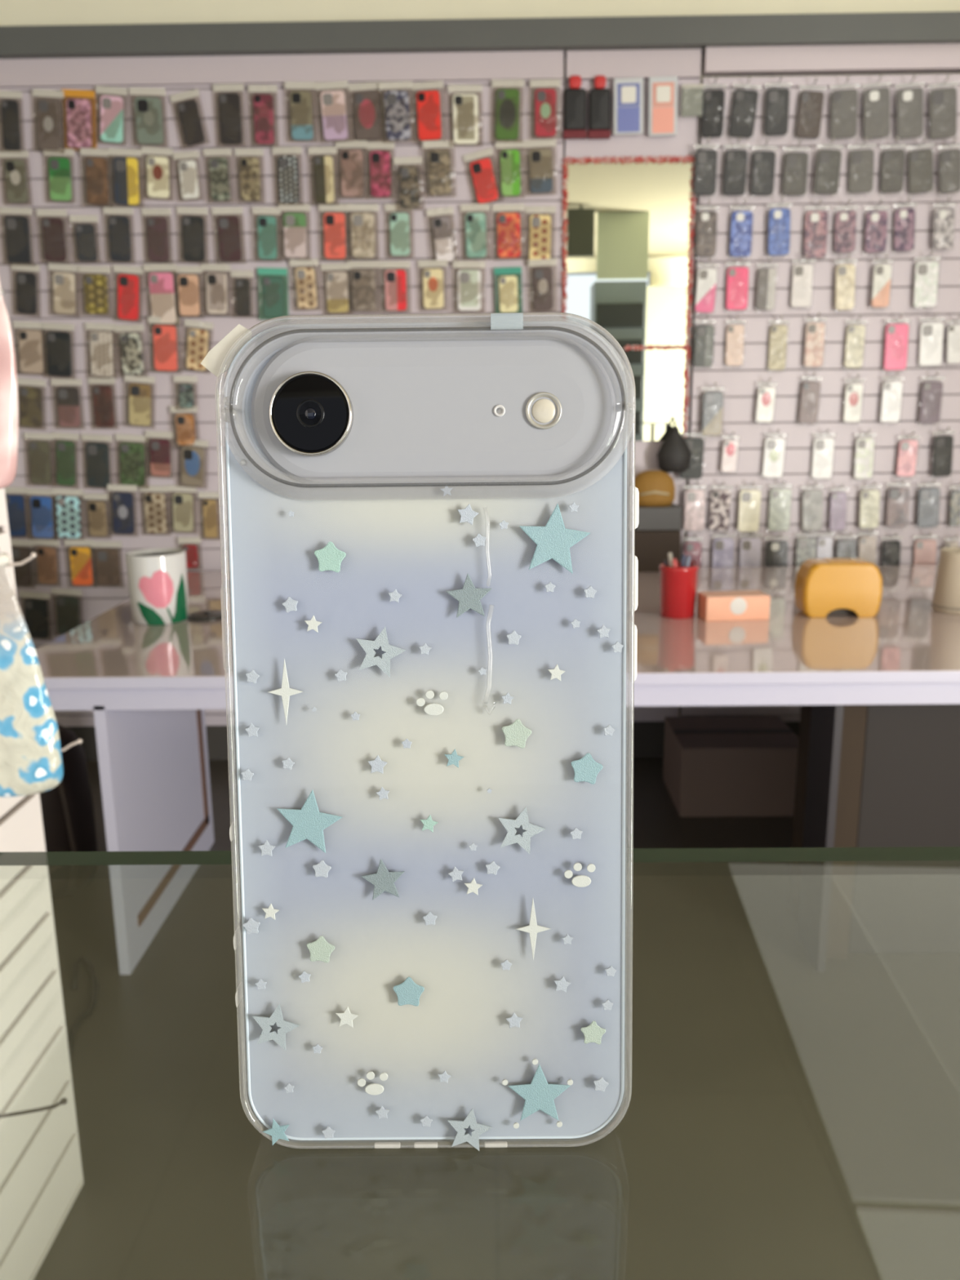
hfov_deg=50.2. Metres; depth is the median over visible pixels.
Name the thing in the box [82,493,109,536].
phone case
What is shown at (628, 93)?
pack
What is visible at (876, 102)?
phone case
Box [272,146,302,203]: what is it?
phone case
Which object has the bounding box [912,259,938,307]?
phone case
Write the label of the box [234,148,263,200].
phone case
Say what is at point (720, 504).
phone case
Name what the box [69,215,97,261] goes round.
phone case
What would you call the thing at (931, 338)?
phone case
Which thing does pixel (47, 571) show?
phone case
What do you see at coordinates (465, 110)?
phone case
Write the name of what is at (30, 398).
phone case
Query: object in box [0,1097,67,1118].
hook
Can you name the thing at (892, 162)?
phone case
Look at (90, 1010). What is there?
power cable
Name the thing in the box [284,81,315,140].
phone case
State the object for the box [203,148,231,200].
phone case
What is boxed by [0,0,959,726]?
wall
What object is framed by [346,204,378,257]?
phone case
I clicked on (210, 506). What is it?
phone case
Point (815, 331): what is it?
phone case
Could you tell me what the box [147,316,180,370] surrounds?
phone case
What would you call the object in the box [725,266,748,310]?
phone case
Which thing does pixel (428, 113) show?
phone case
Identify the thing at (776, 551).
phone case
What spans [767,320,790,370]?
phone case
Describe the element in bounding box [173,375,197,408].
phone case
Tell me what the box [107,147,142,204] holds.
phone case
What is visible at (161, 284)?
phone case
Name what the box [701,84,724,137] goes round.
phone case
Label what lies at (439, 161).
phone case
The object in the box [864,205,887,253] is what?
phone case
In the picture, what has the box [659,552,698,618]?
pencil cup
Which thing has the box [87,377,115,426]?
phone case
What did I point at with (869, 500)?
phone case
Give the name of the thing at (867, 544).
phone case
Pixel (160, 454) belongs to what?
phone case
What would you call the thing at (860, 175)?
phone case
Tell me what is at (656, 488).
pouch
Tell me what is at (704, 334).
phone case
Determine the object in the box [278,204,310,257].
phone case
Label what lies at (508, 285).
phone case
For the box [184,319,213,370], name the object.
phone case
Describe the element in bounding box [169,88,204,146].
phone case
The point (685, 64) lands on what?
trim
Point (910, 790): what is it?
panel
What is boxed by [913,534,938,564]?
phone case
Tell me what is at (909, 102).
phone case
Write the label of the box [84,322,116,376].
phone case
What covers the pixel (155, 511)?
phone case
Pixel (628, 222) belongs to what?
wall mirror
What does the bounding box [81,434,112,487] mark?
phone case
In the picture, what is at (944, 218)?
phone case
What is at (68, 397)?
phone case
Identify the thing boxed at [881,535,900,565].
phone case
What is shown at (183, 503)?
phone case
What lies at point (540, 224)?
phone case
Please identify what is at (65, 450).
phone case
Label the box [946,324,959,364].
phone case
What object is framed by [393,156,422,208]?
phone case
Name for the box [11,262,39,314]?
phone case
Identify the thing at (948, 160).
phone case
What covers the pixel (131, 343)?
phone case
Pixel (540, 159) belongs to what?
phone case
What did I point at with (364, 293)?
phone case
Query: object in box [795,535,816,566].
phone case
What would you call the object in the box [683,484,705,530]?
phone case
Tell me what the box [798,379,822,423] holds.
phone case
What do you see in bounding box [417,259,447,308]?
phone case
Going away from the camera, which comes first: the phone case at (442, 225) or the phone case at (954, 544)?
the phone case at (442, 225)
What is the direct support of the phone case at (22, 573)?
attached to the wall
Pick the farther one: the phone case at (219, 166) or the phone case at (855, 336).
the phone case at (855, 336)
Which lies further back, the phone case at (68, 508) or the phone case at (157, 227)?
the phone case at (68, 508)
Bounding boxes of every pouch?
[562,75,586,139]
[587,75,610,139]
[635,470,675,506]
[657,416,691,472]
[681,84,704,88]
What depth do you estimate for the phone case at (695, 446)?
3.70 m
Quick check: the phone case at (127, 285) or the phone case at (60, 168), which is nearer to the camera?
the phone case at (60, 168)
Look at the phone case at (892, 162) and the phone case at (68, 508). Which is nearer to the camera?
the phone case at (892, 162)
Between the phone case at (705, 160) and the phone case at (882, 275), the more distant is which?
the phone case at (882, 275)
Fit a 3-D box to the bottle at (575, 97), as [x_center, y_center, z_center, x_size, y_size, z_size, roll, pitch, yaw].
[0.321,-1.797,3.459,0.080,0.194,0.021,0,13,1]
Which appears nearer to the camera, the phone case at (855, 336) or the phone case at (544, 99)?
the phone case at (544, 99)
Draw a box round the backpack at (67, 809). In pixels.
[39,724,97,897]
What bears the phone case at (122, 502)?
attached to the wall
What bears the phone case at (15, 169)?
attached to the wall
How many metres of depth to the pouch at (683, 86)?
3.44 m
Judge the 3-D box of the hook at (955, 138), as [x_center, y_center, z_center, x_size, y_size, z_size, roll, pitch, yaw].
[1.589,-1.679,3.454,0.009,0.017,0.064,0,13,1]
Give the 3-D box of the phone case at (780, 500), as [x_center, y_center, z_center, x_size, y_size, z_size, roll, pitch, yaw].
[1.097,-0.481,3.753,0.090,0.177,0.015,-1,13,-2]
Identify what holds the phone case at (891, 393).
hanging from the hook
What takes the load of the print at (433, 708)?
attached to the phone case at (429, 682)
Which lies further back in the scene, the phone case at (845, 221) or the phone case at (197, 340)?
the phone case at (197, 340)
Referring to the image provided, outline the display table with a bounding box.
[35,564,959,974]
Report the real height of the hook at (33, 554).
0.020 m
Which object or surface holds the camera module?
in the phone case at (429, 682)
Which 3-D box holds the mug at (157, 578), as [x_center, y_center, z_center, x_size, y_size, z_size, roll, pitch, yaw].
[-0.911,-0.152,2.902,0.164,0.195,0.164,-5,14,-17]
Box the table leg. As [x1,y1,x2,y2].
[788,704,867,958]
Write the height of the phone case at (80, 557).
0.180 m
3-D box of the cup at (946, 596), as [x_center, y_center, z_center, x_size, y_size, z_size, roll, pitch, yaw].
[1.364,-0.169,2.916,0.134,0.175,0.134,0,13,1]
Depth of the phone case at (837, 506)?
3.74 m
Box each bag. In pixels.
[0,284,18,488]
[0,550,63,797]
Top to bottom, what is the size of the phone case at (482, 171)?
0.192 m
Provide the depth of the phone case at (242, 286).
3.59 m
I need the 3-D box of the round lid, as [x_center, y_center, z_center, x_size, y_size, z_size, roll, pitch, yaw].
[-0.783,-0.074,2.952,0.116,0.018,0.116,0,13,1]
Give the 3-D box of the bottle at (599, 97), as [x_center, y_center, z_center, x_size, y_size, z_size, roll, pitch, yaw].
[0.404,-1.797,3.458,0.077,0.194,0.021,0,13,1]
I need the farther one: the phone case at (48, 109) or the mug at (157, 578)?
the phone case at (48, 109)
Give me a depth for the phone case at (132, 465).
3.73 m
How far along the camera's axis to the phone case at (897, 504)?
3.73 m
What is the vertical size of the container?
0.155 m
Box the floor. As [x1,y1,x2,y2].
[33,756,959,1279]
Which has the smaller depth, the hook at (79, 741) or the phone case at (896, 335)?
the hook at (79, 741)
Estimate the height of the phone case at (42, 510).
0.194 m
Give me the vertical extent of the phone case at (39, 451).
0.196 m
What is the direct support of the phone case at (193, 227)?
attached to the wall
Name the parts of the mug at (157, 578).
tulip flower, tulip stem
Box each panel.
[0,488,84,1279]
[848,703,959,953]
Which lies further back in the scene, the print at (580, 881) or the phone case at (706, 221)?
the phone case at (706, 221)
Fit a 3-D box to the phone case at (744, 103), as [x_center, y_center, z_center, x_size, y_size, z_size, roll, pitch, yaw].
[0.888,-1.778,3.453,0.109,0.179,0.015,0,13,2]
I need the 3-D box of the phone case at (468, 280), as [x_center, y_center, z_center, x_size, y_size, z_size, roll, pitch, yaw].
[-0.037,-1.233,3.582,0.113,0.172,0.015,0,13,0]
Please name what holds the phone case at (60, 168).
attached to the wall
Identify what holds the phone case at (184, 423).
attached to the wall
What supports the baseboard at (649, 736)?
attached to the wall
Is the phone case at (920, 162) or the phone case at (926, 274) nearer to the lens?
the phone case at (920, 162)
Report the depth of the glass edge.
0.34 m
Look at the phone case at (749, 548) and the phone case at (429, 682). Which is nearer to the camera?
the phone case at (429, 682)
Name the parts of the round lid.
lid knob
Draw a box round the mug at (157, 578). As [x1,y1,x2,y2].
[124,547,188,625]
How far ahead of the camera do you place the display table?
2.52 m
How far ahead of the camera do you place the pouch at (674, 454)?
3.64 m
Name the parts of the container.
lid panel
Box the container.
[794,558,882,617]
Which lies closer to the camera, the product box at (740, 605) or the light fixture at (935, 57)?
the product box at (740, 605)
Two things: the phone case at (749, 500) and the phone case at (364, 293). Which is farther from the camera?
the phone case at (749, 500)
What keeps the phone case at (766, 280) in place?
hanging from the hook
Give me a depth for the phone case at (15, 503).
3.78 m
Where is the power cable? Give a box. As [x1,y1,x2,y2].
[67,955,98,1062]
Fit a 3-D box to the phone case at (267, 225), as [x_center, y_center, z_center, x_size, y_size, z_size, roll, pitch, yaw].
[-0.737,-1.404,3.551,0.102,0.180,0.015,-1,13,-2]
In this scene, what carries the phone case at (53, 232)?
attached to the wall
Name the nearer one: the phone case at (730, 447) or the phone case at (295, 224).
the phone case at (295, 224)
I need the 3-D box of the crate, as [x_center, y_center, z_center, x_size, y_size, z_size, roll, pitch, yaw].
[0.629,-0.332,3.720,0.169,0.147,0.150,0,13,1]
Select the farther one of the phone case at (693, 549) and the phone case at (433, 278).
the phone case at (693, 549)
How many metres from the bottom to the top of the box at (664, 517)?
0.083 m
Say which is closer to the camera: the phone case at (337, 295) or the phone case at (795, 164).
the phone case at (795, 164)
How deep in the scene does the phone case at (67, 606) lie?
3.86 m
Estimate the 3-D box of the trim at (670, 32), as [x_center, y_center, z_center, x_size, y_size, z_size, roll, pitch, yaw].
[0.176,-2.012,3.423,6.100,0.085,0.100,0,13,1]
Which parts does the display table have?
leg panel, leg panel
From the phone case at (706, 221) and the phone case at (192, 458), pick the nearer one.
the phone case at (706, 221)
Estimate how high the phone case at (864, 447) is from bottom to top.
0.170 m
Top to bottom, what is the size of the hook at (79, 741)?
0.021 m
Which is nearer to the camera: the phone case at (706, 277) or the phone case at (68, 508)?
the phone case at (706, 277)
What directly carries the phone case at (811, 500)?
hanging from the hook
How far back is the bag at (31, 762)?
1.06 m
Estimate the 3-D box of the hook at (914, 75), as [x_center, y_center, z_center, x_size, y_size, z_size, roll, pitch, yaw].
[1.435,-1.864,3.413,0.009,0.017,0.064,0,13,1]
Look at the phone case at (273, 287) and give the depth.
3.60 m
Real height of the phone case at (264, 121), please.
0.191 m
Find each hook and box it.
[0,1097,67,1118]
[5,551,36,566]
[61,738,82,751]
[873,75,882,85]
[906,74,915,85]
[946,137,956,146]
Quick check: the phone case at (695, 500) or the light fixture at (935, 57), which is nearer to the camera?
the light fixture at (935, 57)
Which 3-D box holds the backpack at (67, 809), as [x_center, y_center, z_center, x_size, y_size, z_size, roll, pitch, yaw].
[-1.210,0.480,2.937,0.197,0.470,0.258,0,13,1]
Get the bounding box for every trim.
[0,11,959,58]
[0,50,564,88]
[565,48,701,80]
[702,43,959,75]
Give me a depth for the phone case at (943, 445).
3.69 m
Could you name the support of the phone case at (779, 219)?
hanging from the hook
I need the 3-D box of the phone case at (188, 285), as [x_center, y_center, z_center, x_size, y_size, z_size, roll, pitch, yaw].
[-1.022,-1.221,3.599,0.104,0.174,0.016,1,13,2]
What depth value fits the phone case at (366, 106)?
3.46 m
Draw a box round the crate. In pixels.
[626,526,680,571]
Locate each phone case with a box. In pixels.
[0,90,22,150]
[0,150,28,202]
[0,206,31,263]
[4,487,26,536]
[10,539,33,586]
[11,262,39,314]
[13,320,44,373]
[17,377,45,427]
[19,591,50,638]
[23,432,53,484]
[25,488,55,537]
[32,88,63,150]
[32,538,59,584]
[35,208,66,261]
[41,322,74,376]
[43,148,74,200]
[48,262,79,314]
[51,378,81,426]
[51,431,79,485]
[51,488,84,537]
[51,587,81,634]
[61,88,96,151]
[64,539,93,585]
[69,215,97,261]
[79,265,111,314]
[80,147,111,204]
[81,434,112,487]
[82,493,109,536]
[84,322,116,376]
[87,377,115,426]
[90,541,121,585]
[95,85,127,142]
[102,206,133,261]
[106,484,137,533]
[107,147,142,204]
[113,265,143,319]
[114,324,144,374]
[115,433,148,485]
[124,374,155,426]
[128,87,165,144]
[138,485,168,533]
[141,146,173,198]
[141,208,171,261]
[143,263,177,324]
[145,431,173,476]
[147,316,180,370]
[168,484,196,531]
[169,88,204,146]
[169,405,197,444]
[173,150,199,199]
[173,266,202,315]
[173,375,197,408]
[177,206,208,261]
[177,440,208,486]
[177,537,200,568]
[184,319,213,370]
[198,491,218,537]
[201,263,230,314]
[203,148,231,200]
[203,312,639,1151]
[211,207,243,261]
[213,84,244,144]
[231,270,253,315]
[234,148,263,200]
[248,84,277,144]
[252,206,280,259]
[257,267,288,320]
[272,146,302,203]
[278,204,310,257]
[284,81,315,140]
[289,258,318,308]
[308,146,337,203]
[314,80,348,140]
[318,204,349,258]
[320,262,351,312]
[335,140,367,196]
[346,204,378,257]
[347,261,379,311]
[348,81,381,140]
[364,141,394,196]
[378,80,413,140]
[379,261,410,311]
[384,204,413,255]
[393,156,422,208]
[411,80,444,140]
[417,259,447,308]
[422,140,454,195]
[426,206,453,262]
[447,84,482,144]
[453,261,485,311]
[460,203,489,257]
[462,147,497,204]
[491,79,524,140]
[492,203,524,257]
[493,266,522,312]
[495,140,524,195]
[524,138,555,193]
[524,205,555,259]
[528,258,556,311]
[529,79,560,137]
[679,435,704,479]
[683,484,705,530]
[683,537,703,567]
[693,149,717,195]
[693,324,714,366]
[694,262,716,312]
[695,211,717,256]
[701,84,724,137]
[701,391,723,435]
[709,484,733,530]
[711,533,736,567]
[720,438,738,471]
[722,149,747,195]
[724,324,744,365]
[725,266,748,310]
[728,83,758,137]
[728,211,752,256]
[737,489,760,532]
[739,533,760,566]
[750,145,775,195]
[755,268,776,310]
[755,385,777,422]
[761,432,785,477]
[764,88,789,135]
[765,536,787,566]
[767,203,790,255]
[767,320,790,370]
[767,488,791,530]
[782,150,808,195]
[790,262,814,307]
[795,88,824,138]
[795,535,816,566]
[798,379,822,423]
[801,489,822,531]
[803,205,828,257]
[804,317,825,366]
[810,433,834,478]
[813,147,841,194]
[815,533,832,558]
[828,487,846,530]
[830,86,857,138]
[834,204,858,253]
[835,258,855,310]
[835,534,856,558]
[842,383,862,422]
[844,324,865,368]
[848,144,874,193]
[853,435,874,479]
[857,533,876,564]
[858,488,879,528]
[861,84,889,138]
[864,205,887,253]
[871,264,891,306]
[880,143,904,193]
[880,377,905,422]
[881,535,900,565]
[883,321,908,370]
[885,485,909,527]
[893,202,915,251]
[896,82,923,139]
[896,435,920,476]
[906,145,933,193]
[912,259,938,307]
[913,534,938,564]
[916,485,939,527]
[918,322,943,365]
[918,381,942,423]
[928,85,956,139]
[932,202,956,248]
[932,430,953,476]
[938,144,959,193]
[944,537,958,547]
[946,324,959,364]
[948,489,959,526]
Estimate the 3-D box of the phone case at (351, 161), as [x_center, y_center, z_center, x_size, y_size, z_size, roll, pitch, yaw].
[-0.438,-1.607,3.506,0.108,0.185,0.015,1,13,5]
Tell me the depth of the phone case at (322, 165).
3.50 m
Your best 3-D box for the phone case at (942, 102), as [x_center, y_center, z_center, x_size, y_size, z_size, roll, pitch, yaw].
[1.555,-1.773,3.442,0.116,0.186,0.015,0,13,1]
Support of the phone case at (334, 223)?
attached to the wall
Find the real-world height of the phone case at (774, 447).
0.169 m
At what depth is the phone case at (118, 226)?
3.55 m
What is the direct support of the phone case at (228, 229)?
attached to the wall
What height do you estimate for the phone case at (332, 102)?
0.193 m
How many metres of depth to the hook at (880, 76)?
3.40 m
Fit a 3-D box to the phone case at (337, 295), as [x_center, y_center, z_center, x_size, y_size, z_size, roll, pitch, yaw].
[-0.501,-1.230,3.596,0.106,0.172,0.015,0,13,4]
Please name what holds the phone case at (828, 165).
hanging from the hook
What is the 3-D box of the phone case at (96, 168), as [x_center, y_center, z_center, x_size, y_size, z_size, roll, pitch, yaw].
[-1.312,-1.583,3.513,0.114,0.191,0.015,-1,13,-1]
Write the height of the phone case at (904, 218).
0.167 m
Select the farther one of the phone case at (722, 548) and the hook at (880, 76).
the phone case at (722, 548)
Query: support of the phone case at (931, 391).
hanging from the hook
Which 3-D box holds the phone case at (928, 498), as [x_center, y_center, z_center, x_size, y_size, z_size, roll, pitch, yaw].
[1.634,-0.487,3.736,0.093,0.172,0.015,1,13,5]
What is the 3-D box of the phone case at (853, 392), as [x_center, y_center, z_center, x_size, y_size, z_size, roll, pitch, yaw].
[1.333,-0.851,3.662,0.073,0.158,0.016,0,13,-1]
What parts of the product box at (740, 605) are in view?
box lid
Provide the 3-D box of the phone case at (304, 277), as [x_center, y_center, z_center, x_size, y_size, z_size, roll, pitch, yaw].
[-0.610,-1.244,3.593,0.100,0.172,0.016,-3,13,-3]
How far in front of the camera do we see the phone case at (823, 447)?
3.71 m
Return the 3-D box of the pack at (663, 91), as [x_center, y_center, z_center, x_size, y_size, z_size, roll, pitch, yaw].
[0.616,-1.797,3.452,0.095,0.182,0.016,-1,13,1]
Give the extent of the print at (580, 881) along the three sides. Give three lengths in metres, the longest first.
0.006 x 0.005 x 0.001 m
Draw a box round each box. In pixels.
[635,503,681,530]
[662,715,798,817]
[696,590,770,621]
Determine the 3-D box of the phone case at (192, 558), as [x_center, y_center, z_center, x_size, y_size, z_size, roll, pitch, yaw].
[-1.075,-0.321,3.805,0.084,0.122,0.015,-1,13,-4]
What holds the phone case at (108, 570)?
attached to the wall
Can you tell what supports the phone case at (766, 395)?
hanging from the hook
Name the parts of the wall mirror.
tinsel trim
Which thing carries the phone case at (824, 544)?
hanging from the hook
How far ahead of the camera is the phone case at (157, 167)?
3.51 m
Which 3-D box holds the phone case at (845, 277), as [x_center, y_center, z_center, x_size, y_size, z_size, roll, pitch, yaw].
[1.271,-1.233,3.570,0.084,0.178,0.015,-1,13,0]
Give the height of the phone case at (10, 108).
0.196 m
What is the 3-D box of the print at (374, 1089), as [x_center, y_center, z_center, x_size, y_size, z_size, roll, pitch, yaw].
[-0.021,0.088,0.205,0.006,0.005,0.001,-1,6,0]
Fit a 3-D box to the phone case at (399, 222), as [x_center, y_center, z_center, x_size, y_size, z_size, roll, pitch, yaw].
[-0.278,-1.415,3.549,0.099,0.176,0.015,0,13,2]
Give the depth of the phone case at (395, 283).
3.58 m
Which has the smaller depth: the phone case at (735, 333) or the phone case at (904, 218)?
the phone case at (904, 218)
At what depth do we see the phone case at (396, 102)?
3.45 m
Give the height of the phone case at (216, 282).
0.178 m
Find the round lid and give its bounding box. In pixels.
[187,609,228,621]
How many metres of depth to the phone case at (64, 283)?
3.60 m
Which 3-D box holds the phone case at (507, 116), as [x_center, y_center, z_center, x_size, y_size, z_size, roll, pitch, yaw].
[0.093,-1.784,3.459,0.110,0.194,0.016,2,13,2]
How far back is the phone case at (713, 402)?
3.67 m
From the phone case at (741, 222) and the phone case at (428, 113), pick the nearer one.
the phone case at (428, 113)
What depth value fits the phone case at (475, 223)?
3.54 m
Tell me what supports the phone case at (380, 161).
attached to the wall
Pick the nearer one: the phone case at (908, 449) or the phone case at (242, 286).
the phone case at (242, 286)
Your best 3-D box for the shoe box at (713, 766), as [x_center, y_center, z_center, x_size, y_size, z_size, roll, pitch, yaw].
[0.872,0.431,3.555,0.411,0.242,0.350,0,13,1]
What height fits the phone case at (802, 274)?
0.166 m
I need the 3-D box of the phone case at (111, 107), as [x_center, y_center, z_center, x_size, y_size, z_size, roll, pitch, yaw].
[-1.247,-1.775,3.473,0.123,0.189,0.015,0,13,1]
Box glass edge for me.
[0,846,959,865]
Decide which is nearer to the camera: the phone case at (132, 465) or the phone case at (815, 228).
the phone case at (815, 228)
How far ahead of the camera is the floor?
1.93 m
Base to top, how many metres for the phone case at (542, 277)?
0.178 m
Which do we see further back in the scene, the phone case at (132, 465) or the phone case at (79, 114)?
the phone case at (132, 465)
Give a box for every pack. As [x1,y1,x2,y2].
[613,77,643,135]
[648,75,677,136]
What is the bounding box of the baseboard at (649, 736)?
[64,721,799,760]
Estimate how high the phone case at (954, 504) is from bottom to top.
0.158 m
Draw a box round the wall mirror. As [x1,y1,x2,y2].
[560,155,696,440]
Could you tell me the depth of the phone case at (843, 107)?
3.44 m
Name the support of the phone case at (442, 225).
attached to the wall
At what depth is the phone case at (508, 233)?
3.54 m
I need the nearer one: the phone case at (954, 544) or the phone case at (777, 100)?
the phone case at (777, 100)
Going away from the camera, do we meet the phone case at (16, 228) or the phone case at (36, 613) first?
the phone case at (16, 228)
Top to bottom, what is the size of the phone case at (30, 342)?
0.189 m
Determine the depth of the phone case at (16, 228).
3.56 m
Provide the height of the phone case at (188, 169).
0.161 m
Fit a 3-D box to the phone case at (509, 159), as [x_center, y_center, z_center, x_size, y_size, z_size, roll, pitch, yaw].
[0.104,-1.607,3.503,0.098,0.182,0.016,-1,13,2]
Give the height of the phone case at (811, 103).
0.174 m
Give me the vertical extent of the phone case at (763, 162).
0.164 m
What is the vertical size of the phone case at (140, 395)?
0.190 m
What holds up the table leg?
on the floor
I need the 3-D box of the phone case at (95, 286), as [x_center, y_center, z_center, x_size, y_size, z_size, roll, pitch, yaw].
[-1.349,-1.226,3.603,0.117,0.172,0.015,-1,13,0]
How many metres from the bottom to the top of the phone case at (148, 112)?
0.182 m
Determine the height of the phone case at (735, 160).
0.168 m
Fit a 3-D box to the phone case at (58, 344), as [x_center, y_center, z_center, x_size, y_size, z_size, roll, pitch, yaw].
[-1.498,-1.028,3.649,0.130,0.196,0.016,0,13,4]
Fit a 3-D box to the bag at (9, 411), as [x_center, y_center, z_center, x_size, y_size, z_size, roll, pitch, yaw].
[-0.488,-0.258,0.992,0.079,0.226,0.032,0,13,1]
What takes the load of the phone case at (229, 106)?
attached to the wall
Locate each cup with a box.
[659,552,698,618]
[931,546,959,614]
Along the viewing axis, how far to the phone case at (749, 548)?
3.78 m
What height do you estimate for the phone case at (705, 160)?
0.168 m
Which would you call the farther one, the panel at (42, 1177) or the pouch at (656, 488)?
the pouch at (656, 488)
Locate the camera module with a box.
[250,333,615,486]
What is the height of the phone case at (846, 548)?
0.172 m
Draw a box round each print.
[357,1071,387,1095]
[416,690,448,715]
[564,862,595,887]

